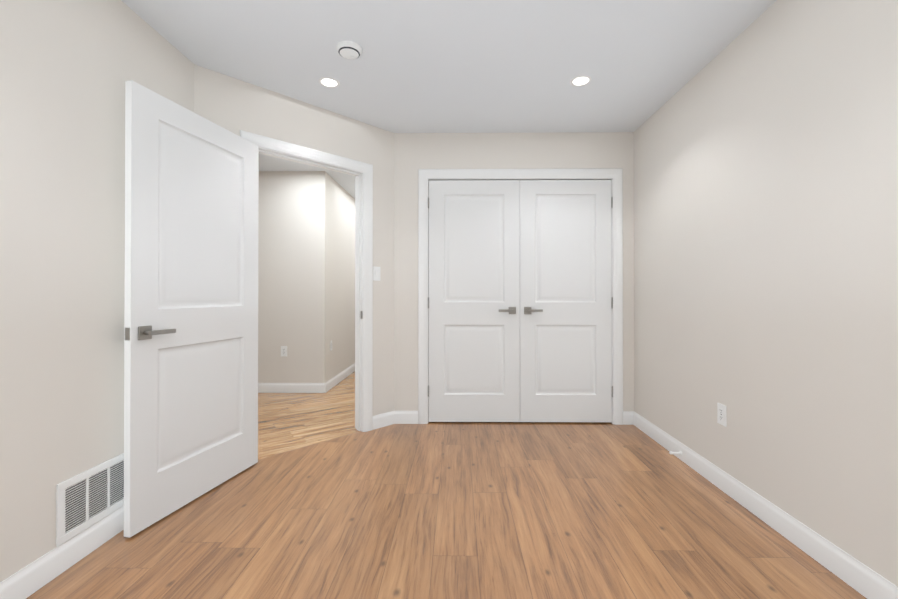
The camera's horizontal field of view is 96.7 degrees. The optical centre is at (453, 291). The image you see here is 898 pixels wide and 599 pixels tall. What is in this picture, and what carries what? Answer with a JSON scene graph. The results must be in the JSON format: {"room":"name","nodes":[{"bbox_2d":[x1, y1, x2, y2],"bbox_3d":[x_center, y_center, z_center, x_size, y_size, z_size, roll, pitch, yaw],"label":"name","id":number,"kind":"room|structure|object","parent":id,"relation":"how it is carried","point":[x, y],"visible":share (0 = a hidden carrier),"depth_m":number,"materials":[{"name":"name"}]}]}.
{"room":"empty bedroom","nodes":[
{"label":"empty bedroom","id":0,"kind":"room"},
{"bbox_2d":[0,0,193,581],"bbox_3d":[-1.606,-0.132,0.630,0.120,2.440,3.605,0,0,1],"label":"wall","id":1,"kind":"structure","parent":0,"point":[68,68],"depth_m":1.56,"materials":[{"name":"paint"}]},
{"bbox_2d":[0,505,123,598],"bbox_3d":[-1.539,1.036,0.642,0.014,0.106,3.400,0,0,1],"label":"baseboard","id":2,"kind":"structure","parent":1,"relation":"attached to","point":[51,565],"depth_m":1.55,"materials":[{"name":"paint"}]},
{"bbox_2d":[56,453,123,546],"bbox_3d":[-1.528,0.867,1.873,0.008,0.240,0.663,0,0,1],"label":"air vent","id":3,"kind":"object","parent":1,"relation":"in","point":[86,499],"visible":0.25,"depth_m":1.67,"materials":[{"name":"white metal"}]},
{"bbox_2d":[258,171,328,382],"bbox_3d":[-2.249,-0.113,4.465,1.670,2.440,0.120,0,0,1],"label":"wall","id":4,"kind":"structure","parent":0,"point":[293,228],"depth_m":4.40,"materials":[{"name":"beige paint"}]},
{"bbox_2d":[281,346,286,355],"bbox_3d":[-1.865,0.652,4.394,0.070,0.114,0.008,0,0,1],"label":"outlet","id":5,"kind":"object","parent":4,"relation":"attached to","point":[283,350],"visible":1,"depth_m":4.39,"materials":[{"name":"white plastic"}]},
{"bbox_2d":[258,383,322,392],"bbox_3d":[-2.260,1.054,4.393,1.650,0.106,0.014,0,0,1],"label":"baseboard","id":6,"kind":"structure","parent":4,"relation":"attached to","point":[262,387],"depth_m":4.38,"materials":[{"name":"paint"}]},
{"bbox_2d":[194,64,393,415],"bbox_3d":[-1.011,-0.120,2.937,1.563,2.440,0.121,0,0,-44],"label":"wall","id":7,"kind":"structure","parent":0,"point":[380,150],"depth_m":3.02,"materials":[{"name":"paint"}]},
{"bbox_2d":[124,80,258,537],"bbox_3d":[-1.357,0.073,2.166,0.035,2.025,0.811,0,0,13],"label":"entry door","id":8,"kind":"structure","parent":7,"relation":"in","point":[191,278],"depth_m":2.04,"materials":[{"name":"paint"}]},
{"bbox_2d":[125,328,129,339],"bbox_3d":[-1.445,0.186,1.770,0.025,0.056,0.002,0,0,13],"label":"latch plate","id":9,"kind":"object","parent":8,"relation":"attached to","point":[127,333],"depth_m":1.77,"materials":[{"name":"grey metal"}]},
{"bbox_2d":[138,326,175,339],"bbox_3d":[-1.381,0.186,1.864,0.050,0.062,0.149,0,0,13],"label":"door lever","id":10,"kind":"object","parent":8,"relation":"attached to","point":[145,332],"visible":1,"depth_m":1.83,"materials":[{"name":"grey metal"}]},
{"bbox_2d":[240,130,372,431],"bbox_3d":[-1.039,0.039,2.897,0.976,2.120,0.138,0,0,-44],"label":"door frame","id":11,"kind":"structure","parent":7,"relation":"attached to","point":[261,141],"depth_m":3.15,"materials":[{"name":"paint"}]},
{"bbox_2d":[259,147,363,175],"bbox_3d":[-1.045,-0.951,2.908,0.856,0.020,0.120,0,0,-44],"label":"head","id":12,"kind":"object","parent":7,"relation":"attached to","point":[304,159],"visible":0.29,"depth_m":2.88},
{"bbox_2d":[259,150,358,175],"bbox_3d":[-1.043,-0.935,2.906,0.794,0.011,0.035,0,0,-44],"label":"door frame","id":13,"kind":"object","parent":12,"relation":"attached to","point":[305,162],"visible":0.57,"depth_m":2.88,"materials":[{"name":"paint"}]},
{"bbox_2d":[357,174,360,430],"bbox_3d":[-0.755,0.081,3.182,0.011,2.040,0.035,0,0,-45],"label":"door frame","id":14,"kind":"object","parent":7,"relation":"attached to","point":[358,282],"visible":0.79,"depth_m":3.18,"materials":[{"name":"paint"}]},
{"bbox_2d":[373,266,379,280],"bbox_3d":[-0.619,-0.149,3.229,0.070,0.114,0.011,0,0,-45],"label":"light switch","id":15,"kind":"object","parent":7,"relation":"attached to","point":[376,273],"visible":1,"depth_m":3.22,"materials":[{"name":"white plastic"}]},
{"bbox_2d":[328,175,354,379],"bbox_3d":[-1.455,-0.104,6.282,0.120,2.440,3.530,0,0,1],"label":"wall","id":16,"kind":"structure","parent":0,"point":[341,298],"depth_m":4.98,"materials":[{"name":"paint"}]},
{"bbox_2d":[323,363,354,392],"bbox_3d":[-1.388,1.062,6.208,0.014,0.106,3.664,0,0,1],"label":"baseboard","id":17,"kind":"structure","parent":16,"relation":"attached to","point":[328,385],"depth_m":4.85,"materials":[{"name":"paint"}]},
{"bbox_2d":[26,371,866,598],"bbox_3d":[-0.696,1.142,3.432,5.200,0.080,9.600,0,0,1],"label":"floor","id":18,"kind":"structure","parent":0,"point":[519,510],"depth_m":1.86,"materials":[{"name":"brown wood"}]},
{"bbox_2d":[121,0,776,197],"bbox_3d":[-0.696,-1.388,3.444,5.200,0.100,9.600,0,0,1],"label":"ceiling","id":19,"kind":"structure","parent":0,"point":[467,66],"depth_m":2.25,"materials":[{"name":"paint"}]},
{"bbox_2d":[319,77,339,87],"bbox_3d":[-0.795,-1.340,2.555,0.130,0.004,0.130,0,0,1],"label":"recessed light","id":20,"kind":"object","parent":19,"relation":"in","point":[329,82],"visible":1,"depth_m":2.55,"materials":[{"name":"paint"}]},
{"bbox_2d":[336,40,361,59],"bbox_3d":[-0.575,-1.324,2.203,0.140,0.040,0.140,0,0,1],"label":"smoke detector","id":21,"kind":"object","parent":19,"relation":"attached to","point":[351,50],"visible":1,"depth_m":2.17,"materials":[{"name":"white plastic"}]},
{"bbox_2d":[570,75,591,86],"bbox_3d":[0.810,-1.340,2.538,0.130,0.004,0.130,0,0,1],"label":"recessed light","id":22,"kind":"object","parent":19,"relation":"in","point":[579,81],"visible":1,"depth_m":2.54,"materials":[{"name":"paint"}]},
{"bbox_2d":[394,132,633,410],"bbox_3d":[0.507,-0.118,3.405,2.005,2.440,0.120,0,0,1],"label":"wall","id":23,"kind":"structure","parent":0,"point":[409,155],"depth_m":3.35,"materials":[{"name":"paint"}]},
{"bbox_2d":[372,411,417,429],"bbox_3d":[-0.474,1.048,3.267,0.358,0.106,0.166,0,0,1],"label":"baseboard","id":24,"kind":"structure","parent":23,"relation":"attached to","point":[393,417],"depth_m":3.33,"materials":[{"name":"paint"}]},
{"bbox_2d":[429,180,519,421],"bbox_3d":[0.175,0.075,3.371,0.766,2.030,0.035,0,0,1],"label":"closet door","id":25,"kind":"structure","parent":23,"relation":"in","point":[474,288],"depth_m":3.36,"materials":[{"name":"paint"}]},
{"bbox_2d":[499,307,515,313],"bbox_3d":[0.450,0.154,3.325,0.149,0.062,0.050,0,0,1],"label":"handle","id":26,"kind":"object","parent":25,"relation":"attached to","point":[511,310],"visible":1,"depth_m":3.30,"materials":[{"name":"grey metal"}]},
{"bbox_2d":[418,168,622,424],"bbox_3d":[0.559,0.067,3.404,1.580,2.070,0.120,0,0,1],"label":"door frame","id":27,"kind":"structure","parent":23,"relation":"attached to","point":[532,179],"depth_m":3.36,"materials":[{"name":"paint"}]},
{"bbox_2d":[520,180,611,421],"bbox_3d":[0.943,0.075,3.363,0.766,2.030,0.035,0,0,1],"label":"closet door","id":28,"kind":"structure","parent":23,"relation":"in","point":[566,287],"depth_m":3.35,"materials":[{"name":"paint"}]},
{"bbox_2d":[524,307,542,313],"bbox_3d":[0.666,0.154,3.323,0.149,0.062,0.050,0,0,1],"label":"door lever","id":29,"kind":"object","parent":28,"relation":"attached to","point":[528,310],"visible":1,"depth_m":3.30,"materials":[{"name":"grey metal"}]},
{"bbox_2d":[634,0,897,586],"bbox_3d":[1.548,-0.128,1.444,0.120,2.440,5.300,0,0,1],"label":"wall","id":30,"kind":"structure","parent":0,"point":[766,228],"depth_m":1.79,"materials":[{"name":"paint"}]},
{"bbox_2d":[717,403,726,426],"bbox_3d":[1.492,0.681,2.221,0.008,0.114,0.070,0,0,1],"label":"electrical outlet","id":31,"kind":"object","parent":30,"relation":"attached to","point":[721,415],"visible":1,"depth_m":2.22,"materials":[{"name":"white plastic"}]},
{"bbox_2d":[628,411,897,598],"bbox_3d":[1.472,1.038,1.119,0.025,0.106,4.420,0,0,1],"label":"baseboard","id":32,"kind":"structure","parent":30,"relation":"attached to","point":[857,575],"depth_m":1.78,"materials":[{"name":"paint"}]},
{"bbox_2d":[669,451,681,454],"bbox_3d":[1.451,1.051,2.609,0.072,0.026,0.026,0,0,1],"label":"door stop","id":33,"kind":"object","parent":32,"relation":"attached to","point":[679,452],"visible":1,"depth_m":2.60,"materials":[{"name":"white plastic"}]}
]}

